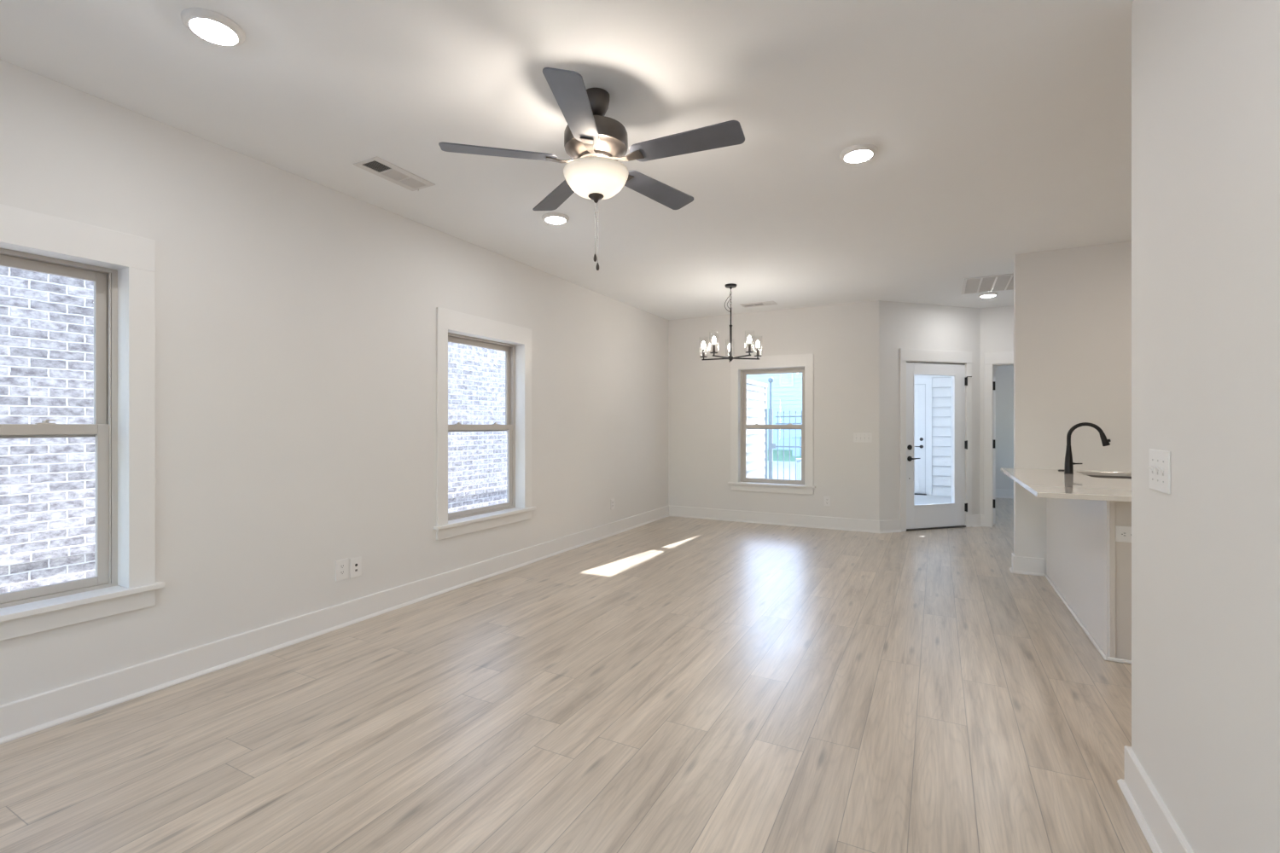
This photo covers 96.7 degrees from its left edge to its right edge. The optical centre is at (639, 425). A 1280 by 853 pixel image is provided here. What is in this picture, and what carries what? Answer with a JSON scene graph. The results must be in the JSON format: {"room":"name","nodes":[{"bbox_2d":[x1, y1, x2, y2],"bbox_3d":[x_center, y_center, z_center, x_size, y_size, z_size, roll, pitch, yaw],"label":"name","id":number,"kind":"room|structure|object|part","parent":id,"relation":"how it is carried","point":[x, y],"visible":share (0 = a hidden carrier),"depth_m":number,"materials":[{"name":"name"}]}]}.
{"room":"empty living room","nodes":[
{"label":"empty living room","id":0,"kind":"room"},
{"bbox_2d":[0,59,668,705],"bbox_3d":[-1.971,-0.099,3.600,0.150,2.743,10.260,0,0,28],"label":"wall","id":1,"kind":"structure","parent":0,"point":[295,315],"depth_m":3.32,"materials":[{"name":"paint"}]},
{"bbox_2d":[0,203,164,640],"bbox_3d":[-2.649,-0.010,2.266,0.213,1.749,1.174,0,0,28],"label":"window","id":2,"kind":"structure","parent":1,"relation":"in","point":[121,266],"depth_m":2.65,"materials":[{"name":"paint"}]},
{"bbox_3d":[-2.726,-0.329,2.307,0.024,0.770,0.870,0,0,28],"label":"sash","id":3,"kind":"part","parent":2,"relation":"part of","materials":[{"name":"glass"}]},
{"bbox_3d":[-2.700,0.369,2.293,0.026,0.745,0.882,0,0,28],"label":"sash","id":4,"kind":"part","parent":2,"relation":"part of","materials":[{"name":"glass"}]},
{"bbox_3d":[-2.712,0.017,2.299,0.070,1.530,0.948,0,0,28],"label":"frame","id":5,"kind":"part","parent":2,"relation":"part of","materials":[{"name":"plastic"}]},
{"bbox_2d":[335,558,348,581],"bbox_3d":[-1.883,0.914,3.596,0.009,0.128,0.085,0,0,28],"label":"outlet","id":6,"kind":"object","parent":1,"relation":"attached to","point":[341,566],"visible":1,"depth_m":3.59,"materials":[{"name":"plastic"}]},
{"bbox_2d":[349,556,361,578],"bbox_3d":[-1.838,0.922,3.684,0.009,0.126,0.080,0,0,28],"label":"cable plate","id":7,"kind":"object","parent":1,"relation":"attached to","point":[355,563],"visible":1,"depth_m":3.68,"materials":[{"name":"plastic"}]},
{"bbox_2d":[0,505,901,744],"bbox_3d":[-0.544,1.200,2.971,2.963,0.145,10.165,0,0,28],"label":"baseboard","id":8,"kind":"structure","parent":1,"relation":"attached to","point":[20,718],"depth_m":3.33,"materials":[{"name":"paint"}]},
{"bbox_2d":[433,307,535,540],"bbox_3d":[-1.326,-0.010,4.802,0.213,1.749,1.174,0,0,28],"label":"window","id":9,"kind":"structure","parent":1,"relation":"in","point":[451,326],"depth_m":4.92,"materials":[{"name":"paint"}]},
{"bbox_3d":[-1.403,-0.329,4.842,0.024,0.770,0.870,0,0,28],"label":"sash","id":10,"kind":"part","parent":9,"relation":"part of","materials":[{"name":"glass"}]},
{"bbox_3d":[-1.378,0.369,4.829,0.026,0.745,0.882,0,0,28],"label":"sash","id":11,"kind":"part","parent":9,"relation":"part of","materials":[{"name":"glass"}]},
{"bbox_3d":[-1.389,0.017,4.835,0.070,1.530,0.948,0,0,28],"label":"frame","id":12,"kind":"part","parent":9,"relation":"part of","materials":[{"name":"plastic"}]},
{"bbox_2d":[610,499,614,509],"bbox_3d":[-0.317,0.918,6.598,0.009,0.120,0.078,0,0,28],"label":"outlet","id":13,"kind":"object","parent":1,"relation":"attached to","point":[612,500],"visible":1,"depth_m":6.59,"materials":[{"name":"plastic"}]},
{"bbox_2d":[0,0,1132,319],"bbox_3d":[2.254,-1.531,3.928,7.338,0.120,14.750,0,0,28],"label":"ceiling","id":14,"kind":"structure","parent":0,"point":[1000,130],"depth_m":2.67,"materials":[{"name":"paint"}]},
{"bbox_2d":[180,7,245,46],"bbox_3d":[-1.572,-1.456,2.100,0.192,0.030,0.192,0,0,28],"label":"recessed light","id":15,"kind":"object","parent":14,"relation":"in","point":[211,26],"visible":1,"depth_m":2.07,"materials":[{"name":"paint"}]},
{"bbox_2d":[353,156,435,191],"bbox_3d":[-1.433,-1.461,3.340,0.200,0.020,0.410,0,0,28],"label":"ceiling vent","id":16,"kind":"object","parent":14,"relation":"in","point":[376,165],"visible":1,"depth_m":3.32,"materials":[{"name":"white metal"}]},
{"bbox_3d":[-1.490,-1.466,3.229,0.102,0.004,0.114,0,0,28],"label":"louver panel","id":17,"kind":"part","parent":16,"relation":"part of","materials":[{"name":"black metal"}]},
{"bbox_3d":[-1.433,-1.466,3.339,0.104,0.005,0.108,0,0,28],"label":"louver panel","id":18,"kind":"part","parent":16,"relation":"part of","materials":[{"name":"white metal"}]},
{"bbox_3d":[-1.375,-1.466,3.450,0.104,0.005,0.114,0,0,28],"label":"louver panel","id":19,"kind":"part","parent":16,"relation":"part of","materials":[{"name":"white metal"}]},
{"bbox_2d":[541,212,569,224],"bbox_3d":[-0.598,-1.456,4.033,0.192,0.030,0.192,0,0,28],"label":"recessed light","id":20,"kind":"object","parent":14,"relation":"in","point":[550,218],"visible":1,"depth_m":3.99,"materials":[{"name":"paint"}]},
{"bbox_2d":[438,67,744,270],"bbox_3d":[-0.157,-1.080,2.531,1.249,0.782,1.284,0,0,28],"label":"ceiling fan","id":21,"kind":"object","parent":14,"relation":"hanging from","point":[595,142],"visible":1,"depth_m":2.44,"materials":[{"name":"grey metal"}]},
{"bbox_3d":[-0.605,-1.174,2.451,0.487,0.034,0.136,0,0,-12],"label":"blade","id":22,"kind":"part","parent":21,"relation":"part of","materials":[{"name":"laminate"}]},
{"bbox_3d":[-0.407,-1.174,2.901,0.136,0.034,0.487,0,0,-30],"label":"blade","id":23,"kind":"part","parent":21,"relation":"part of","materials":[{"name":"laminate"}]},
{"bbox_3d":[-0.238,-1.174,2.123,0.136,0.034,0.487,0,0,6],"label":"blade","id":24,"kind":"part","parent":21,"relation":"part of","materials":[{"name":"laminate"}]},
{"bbox_3d":[-0.200,-0.878,2.540,0.005,0.231,0.006,0,0,-40],"label":"pull chain","id":25,"kind":"part","parent":21,"relation":"part of","materials":[{"name":"metal"}]},
{"bbox_3d":[-0.196,-1.077,2.540,0.290,0.114,0.290,0,0,28],"label":"lamp shade","id":26,"kind":"part","parent":21,"relation":"part of","materials":[{"name":"white glass"}]},
{"bbox_3d":[-0.190,-0.858,2.539,0.005,0.271,0.008,0,0,-42],"label":"pull chain","id":27,"kind":"part","parent":21,"relation":"part of","materials":[{"name":"metal"}]},
{"bbox_3d":[0.083,-1.174,2.852,0.136,0.034,0.487,0,0,42],"label":"blade","id":28,"kind":"part","parent":21,"relation":"part of","materials":[{"name":"laminate"}]},
{"bbox_3d":[0.187,-1.174,2.371,0.487,0.034,0.136,0,0,24],"label":"blade","id":29,"kind":"part","parent":21,"relation":"part of","materials":[{"name":"laminate"}]},
{"bbox_2d":[699,283,761,362],"bbox_3d":[0.929,-1.069,5.981,0.643,0.803,0.663,0,0,28],"label":"chandelier","id":30,"kind":"object","parent":14,"relation":"hanging from","point":[730,286],"visible":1,"depth_m":5.97,"materials":[{"name":"black metal"}]},
{"bbox_3d":[0.800,-0.710,6.045,0.298,0.034,0.014,0,0,25],"label":"arm","id":31,"kind":"part","parent":30,"relation":"part of","materials":[{"name":"black metal"}]},
{"bbox_3d":[0.838,-0.710,5.850,0.014,0.034,0.298,0,0,43],"label":"arm","id":32,"kind":"part","parent":30,"relation":"part of","materials":[{"name":"black metal"}]},
{"bbox_3d":[0.953,-0.971,5.973,0.032,0.518,0.032,0,0,28],"label":"stem","id":33,"kind":"part","parent":30,"relation":"part of","materials":[{"name":"black metal"}]},
{"bbox_3d":[1.035,-0.710,5.826,0.014,0.034,0.298,0,0,-29],"label":"arm","id":34,"kind":"part","parent":30,"relation":"part of","materials":[{"name":"black metal"}]},
{"bbox_3d":[1.119,-0.710,6.006,0.298,0.034,0.014,0,0,-11],"label":"arm","id":35,"kind":"part","parent":30,"relation":"part of","materials":[{"name":"black metal"}]},
{"bbox_2d":[740,301,777,308],"bbox_3d":[1.443,-1.461,6.917,0.410,0.020,0.200,0,0,28],"label":"ceiling vent","id":36,"kind":"object","parent":14,"relation":"in","point":[766,303],"visible":1,"depth_m":6.89,"materials":[{"name":"white metal"}]},
{"bbox_2d":[839,144,878,162],"bbox_3d":[1.179,-1.456,3.073,0.192,0.030,0.192,0,0,28],"label":"recessed light","id":37,"kind":"object","parent":14,"relation":"in","point":[860,153],"visible":1,"depth_m":3.04,"materials":[{"name":"paint"}]},
{"bbox_2d":[960,273,1013,294],"bbox_3d":[3.736,-1.465,5.884,0.700,0.012,0.750,0,0,28],"label":"ceiling vent","id":38,"kind":"object","parent":14,"relation":"in","point":[999,282],"visible":0.61,"depth_m":5.92,"materials":[{"name":"metal"}]},
{"bbox_2d":[977,292,998,297],"bbox_3d":[3.917,-1.456,6.402,0.192,0.030,0.192,0,0,28],"label":"recessed light","id":39,"kind":"object","parent":14,"relation":"in","point":[986,294],"visible":1,"depth_m":6.35,"materials":[{"name":"paint"}]},
{"bbox_2d":[0,497,1152,852],"bbox_3d":[2.254,1.332,3.928,7.338,0.120,14.750,0,0,28],"label":"floor","id":40,"kind":"structure","parent":0,"point":[671,684],"depth_m":2.39,"materials":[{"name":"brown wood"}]},
{"bbox_2d":[1044,498,1131,664],"bbox_3d":[3.242,0.838,3.792,0.639,0.869,1.955,0,0,28],"label":"base cabinet","id":41,"kind":"object","parent":40,"relation":"on","point":[1090,571],"visible":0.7,"depth_m":3.32,"materials":[{"name":"paint"}]},
{"bbox_2d":[1000,467,1131,502],"bbox_3d":[3.102,0.387,3.825,0.978,0.030,2.027,0,0,28],"label":"countertop","id":42,"kind":"structure","parent":41,"relation":"on","point":[1041,483],"depth_m":3.64,"materials":[{"name":"stone"}]},
{"bbox_2d":[1064,422,1111,474],"bbox_3d":[3.381,0.176,4.304,0.282,0.392,0.063,0,0,28],"label":"faucet","id":43,"kind":"object","parent":42,"relation":"on","point":[1068,465],"visible":1,"depth_m":4.33,"materials":[{"name":"black metal"}]},
{"bbox_2d":[1087,475,1131,478],"bbox_3d":[3.530,0.498,4.221,0.425,0.190,0.690,0,0,28],"label":"sink","id":44,"kind":"object","parent":42,"relation":"in","point":[1094,476],"visible":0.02,"depth_m":4.49,"materials":[{"name":"metal"}]},
{"bbox_3d":[3.234,1.262,3.777,0.639,0.020,1.921,0,0,28],"label":"shoe molding","id":45,"kind":"part","parent":41,"relation":"part of","materials":[{"name":"paint"}]},
{"bbox_3d":[2.548,0.838,3.070,0.024,0.869,0.012,0,0,28],"label":"corner trim","id":46,"kind":"part","parent":41,"relation":"part of","materials":[{"name":"paint"}]},
{"bbox_2d":[1115,525,1131,542],"bbox_3d":[2.607,0.585,3.040,0.128,0.085,0.009,0,0,28],"label":"outlet","id":47,"kind":"object","parent":41,"relation":"attached to","point":[1123,534],"visible":0.66,"depth_m":3.05,"materials":[{"name":"plastic"}]},
{"bbox_2d":[1120,531,1126,537],"bbox_3d":[2.588,0.585,3.047,0.025,0.034,0.002,0,0,28],"label":"receptacle","id":48,"kind":"object","parent":47,"relation":"attached to","point":[1123,534],"depth_m":3.05,"materials":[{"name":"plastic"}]},
{"bbox_3d":[2.813,0.838,2.941,0.613,0.869,0.006,0,0,28],"label":"panel","id":49,"kind":"part","parent":41,"relation":"part of","materials":[{"name":"paint"}]},
{"bbox_2d":[668,300,878,520],"bbox_3d":[1.646,-0.099,7.415,2.735,2.743,0.150,0,0,28],"label":"wall","id":50,"kind":"structure","parent":0,"point":[842,340],"depth_m":7.21,"materials":[{"name":"paint"}]},
{"bbox_2d":[727,354,815,494],"bbox_3d":[1.708,-0.010,7.363,1.119,1.749,0.213,0,0,28],"label":"window","id":51,"kind":"structure","parent":50,"relation":"in","point":[740,369],"depth_m":7.36,"materials":[{"name":"paint"}]},
{"bbox_3d":[1.741,0.017,7.427,0.893,1.530,0.070,0,0,28],"label":"frame","id":52,"kind":"part","parent":51,"relation":"part of","materials":[{"name":"plastic"}]},
{"bbox_3d":[1.735,0.369,7.415,0.827,0.745,0.026,0,0,28],"label":"sash","id":53,"kind":"part","parent":51,"relation":"part of","materials":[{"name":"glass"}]},
{"bbox_3d":[1.749,-0.329,7.441,0.815,0.770,0.024,0,0,28],"label":"sash","id":54,"kind":"part","parent":51,"relation":"part of","materials":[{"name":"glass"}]},
{"bbox_2d":[824,496,830,506],"bbox_3d":[2.297,0.937,6.985,0.078,0.120,0.009,0,0,28],"label":"outlet","id":55,"kind":"object","parent":50,"relation":"attached to","point":[827,499],"visible":1,"depth_m":6.98,"materials":[{"name":"plastic"}]},
{"bbox_2d":[853,432,872,442],"bbox_3d":[2.658,0.151,6.792,0.200,0.114,0.016,0,0,28],"label":"switch plate","id":56,"kind":"object","parent":50,"relation":"attached to","point":[858,437],"visible":1,"depth_m":6.78,"materials":[{"name":"plastic"}]},
{"bbox_2d":[878,300,980,520],"bbox_3d":[3.503,-0.099,7.008,1.596,2.743,0.150,0,0,-17],"label":"wall","id":57,"kind":"structure","parent":0,"point":[903,325],"depth_m":6.83,"materials":[{"name":"paint"}]},
{"bbox_2d":[899,348,971,531],"bbox_3d":[3.606,0.180,7.012,1.090,2.185,0.203,0,0,-17],"label":"door","id":58,"kind":"structure","parent":57,"relation":"in","point":[956,514],"depth_m":6.99,"materials":[{"name":"paint"}]},
{"bbox_3d":[3.292,0.406,6.837,0.147,0.064,0.057,0,0,-17],"label":"lever","id":59,"kind":"part","parent":58,"relation":"part of","materials":[{"name":"black metal"}]},
{"bbox_2d":[971,514,983,527],"bbox_3d":[4.233,1.200,7.140,0.187,0.145,0.052,0,0,-10],"label":"baseboard","id":60,"kind":"structure","parent":57,"relation":"attached to","point":[977,520],"depth_m":7.14,"materials":[{"name":"paint"}]},
{"bbox_3d":[4.233,1.263,7.140,0.187,0.019,0.052,0,0,-10],"label":"shoe molding","id":61,"kind":"part","parent":60,"relation":"part of","materials":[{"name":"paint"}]},
{"bbox_2d":[980,305,1013,514],"bbox_3d":[5.101,-0.099,6.836,1.880,2.743,0.150,0,0,28],"label":"wall","id":62,"kind":"structure","parent":0,"point":[997,323],"depth_m":7.12,"materials":[{"name":"paint"}]},
{"bbox_2d":[983,351,1013,527],"bbox_3d":[4.974,0.183,7.340,0.980,2.178,0.973,0,0,28],"label":"door frame","id":63,"kind":"structure","parent":62,"relation":"in","point":[992,360],"depth_m":7.12,"materials":[{"name":"paint"}]},
{"bbox_2d":[995,366,1013,489],"bbox_3d":[7.380,-0.099,9.476,3.080,2.743,0.130,0,0,28],"label":"wall","id":64,"kind":"structure","parent":0,"point":[1004,375],"depth_m":9.93,"materials":[{"name":"paint"}]},
{"bbox_2d":[992,488,1013,525],"bbox_3d":[6.597,1.200,7.975,3.080,0.145,3.255,0,0,28],"label":"baseboard","id":65,"kind":"structure","parent":64,"relation":"attached to","point":[999,493],"depth_m":9.91,"materials":[{"name":"paint"}]},
{"bbox_2d":[1013,240,1131,575],"bbox_3d":[4.634,-0.099,4.237,3.102,2.743,0.120,0,0,28],"label":"wall","id":66,"kind":"structure","parent":0,"point":[1073,305],"depth_m":4.73,"materials":[{"name":"paint"}]},
{"bbox_2d":[1009,552,1044,576],"bbox_3d":[3.327,1.200,4.901,0.234,0.145,0.152,0,0,28],"label":"baseboard","id":67,"kind":"structure","parent":66,"relation":"attached to","point":[1020,565],"depth_m":4.85,"materials":[{"name":"paint"}]},
{"bbox_3d":[3.327,1.263,4.901,0.234,0.019,0.152,0,0,28],"label":"shoe molding","id":68,"kind":"part","parent":67,"relation":"part of","materials":[{"name":"paint"}]},
{"bbox_2d":[1131,0,1279,852],"bbox_3d":[0.560,-0.099,-0.377,0.140,2.743,5.250,0,0,28],"label":"wall","id":69,"kind":"structure","parent":0,"point":[1206,73],"depth_m":1.45,"materials":[{"name":"paint"}]},
{"bbox_2d":[1117,745,1193,852],"bbox_3d":[0.553,1.200,-0.355,0.172,0.145,5.282,0,0,28],"label":"baseboard","id":70,"kind":"structure","parent":69,"relation":"attached to","point":[1159,828],"depth_m":1.76,"materials":[{"name":"paint"}]},
{"bbox_3d":[0.553,1.263,-0.355,0.172,0.019,5.282,0,0,28],"label":"shoe molding","id":71,"kind":"part","parent":70,"relation":"part of","materials":[{"name":"paint"}]},
{"bbox_2d":[1148,448,1170,494],"bbox_3d":[1.569,0.138,1.727,0.016,0.125,0.170,0,0,28],"label":"switch plate","id":72,"kind":"object","parent":69,"relation":"attached to","point":[1160,461],"visible":1,"depth_m":1.71,"materials":[{"name":"plastic"}]},
{"bbox_2d":[1148,465,1153,473],"bbox_3d":[1.588,0.138,1.769,0.011,0.026,0.012,0,0,28],"label":"toggle switch","id":73,"kind":"object","parent":72,"relation":"attached to","point":[1151,467],"depth_m":1.77,"materials":[{"name":"plastic"}]},
{"bbox_2d":[1153,466,1158,475],"bbox_3d":[1.567,0.138,1.728,0.011,0.026,0.012,0,0,28],"label":"toggle switch","id":74,"kind":"object","parent":72,"relation":"attached to","point":[1156,468],"depth_m":1.73,"materials":[{"name":"plastic"}]},
{"label":"outside","id":75,"kind":"structure","parent":0,"visible":0},
{"bbox_2d":[767,460,795,479],"bbox_3d":[6.939,1.532,13.299,80.000,0.200,110.000,0,0,28],"label":"ground","id":76,"kind":"structure","parent":75,"point":[775,463],"depth_m":17.93,"materials":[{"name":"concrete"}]},
{"bbox_2d":[0,266,506,593],"bbox_3d":[-6.365,-2.048,5.690,4.850,6.960,14.800,0,0,28],"label":"brick wall","id":77,"kind":"structure","parent":76,"relation":"on","point":[47,485],"depth_m":4.53,"materials":[{"name":"white brick"}]},
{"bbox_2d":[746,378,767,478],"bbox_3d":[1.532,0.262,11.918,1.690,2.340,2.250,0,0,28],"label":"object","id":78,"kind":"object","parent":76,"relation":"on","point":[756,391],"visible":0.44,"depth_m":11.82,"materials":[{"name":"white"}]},
{"bbox_2d":[765,377,775,478],"bbox_3d":[2.626,0.237,11.454,0.210,2.390,0.110,0,0,28],"label":"gate post","id":79,"kind":"object","parent":76,"relation":"on","point":[771,445],"visible":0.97,"depth_m":11.43,"materials":[{"name":"metal"}]},
{"bbox_3d":[2.597,0.552,11.469,0.145,1.760,0.070,0,0,28],"label":"post","id":80,"kind":"part","parent":79,"relation":"part of","materials":[{"name":"metal"}]},
{"bbox_2d":[746,372,802,449],"bbox_3d":[9.864,-2.468,28.635,15.800,7.800,6.900,0,0,28],"label":"sky","id":81,"kind":"structure","parent":76,"relation":"on","point":[786,388],"depth_m":26.88,"materials":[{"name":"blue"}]},
{"bbox_3d":[6.905,-2.213,26.823,0.470,0.610,0.010,0,0,28],"label":"pane","id":82,"kind":"part","parent":81,"relation":"part of","materials":[{"name":"white"}]},
{"bbox_2d":[767,449,801,461],"bbox_3d":[6.787,1.312,24.358,13.500,0.280,4.470,0,0,28],"label":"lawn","id":83,"kind":"structure","parent":76,"relation":"on","point":[775,451],"depth_m":24.18,"materials":[{"name":"green plant"}]},
{"bbox_2d":[775,410,802,480],"bbox_3d":[3.669,0.527,10.967,2.120,1.650,0.028,0,0,28],"label":"iron fence","id":84,"kind":"object","parent":76,"relation":"on","point":[795,416],"visible":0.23,"depth_m":11.32,"materials":[{"name":"metal"}]},
{"bbox_3d":[3.669,0.432,10.967,2.120,0.028,0.028,0,0,28],"label":"rail","id":85,"kind":"part","parent":84,"relation":"part of","materials":[{"name":"metal"}]},
{"bbox_3d":[3.669,-0.168,10.967,2.120,0.028,0.028,0,0,28],"label":"rail","id":86,"kind":"part","parent":84,"relation":"part of","materials":[{"name":"metal"}]},
{"bbox_2d":[791,436,801,456],"bbox_3d":[6.661,0.962,24.159,0.360,0.940,0.360,0,0,28],"label":"utility box","id":87,"kind":"object","parent":76,"relation":"on","point":[798,439],"visible":0.61,"depth_m":24.01,"materials":[{"name":"white"}]},
{"bbox_2d":[796,458,801,480],"bbox_3d":[3.470,1.082,12.401,0.150,0.700,0.150,0,0,28],"label":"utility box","id":88,"kind":"object","parent":76,"relation":"on","point":[799,460],"visible":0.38,"depth_m":12.35,"materials":[{"name":"white"}]},
{"bbox_2d":[914,494,951,505],"bbox_3d":[3.985,-0.048,9.042,2.280,2.960,4.880,0,0,28],"label":"porch","id":89,"kind":"object","parent":76,"relation":"on","point":[919,499],"depth_m":9.88,"materials":[{"name":"concrete"}]},
{"bbox_2d":[914,374,951,496],"bbox_3d":[4.966,-0.088,10.718,2.090,2.760,0.200,0,0,28],"label":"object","id":90,"kind":"object","parent":89,"relation":"on","point":[933,393],"visible":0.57,"depth_m":10.46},
{"bbox_3d":[4.868,0.262,10.755,0.942,2.020,0.026,0,0,28],"label":"storage door","id":91,"kind":"part","parent":90,"relation":"part of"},
{"bbox_3d":[4.861,0.207,10.742,1.152,2.170,0.055,0,0,28],"label":"casing","id":92,"kind":"part","parent":90,"relation":"part of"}
]}

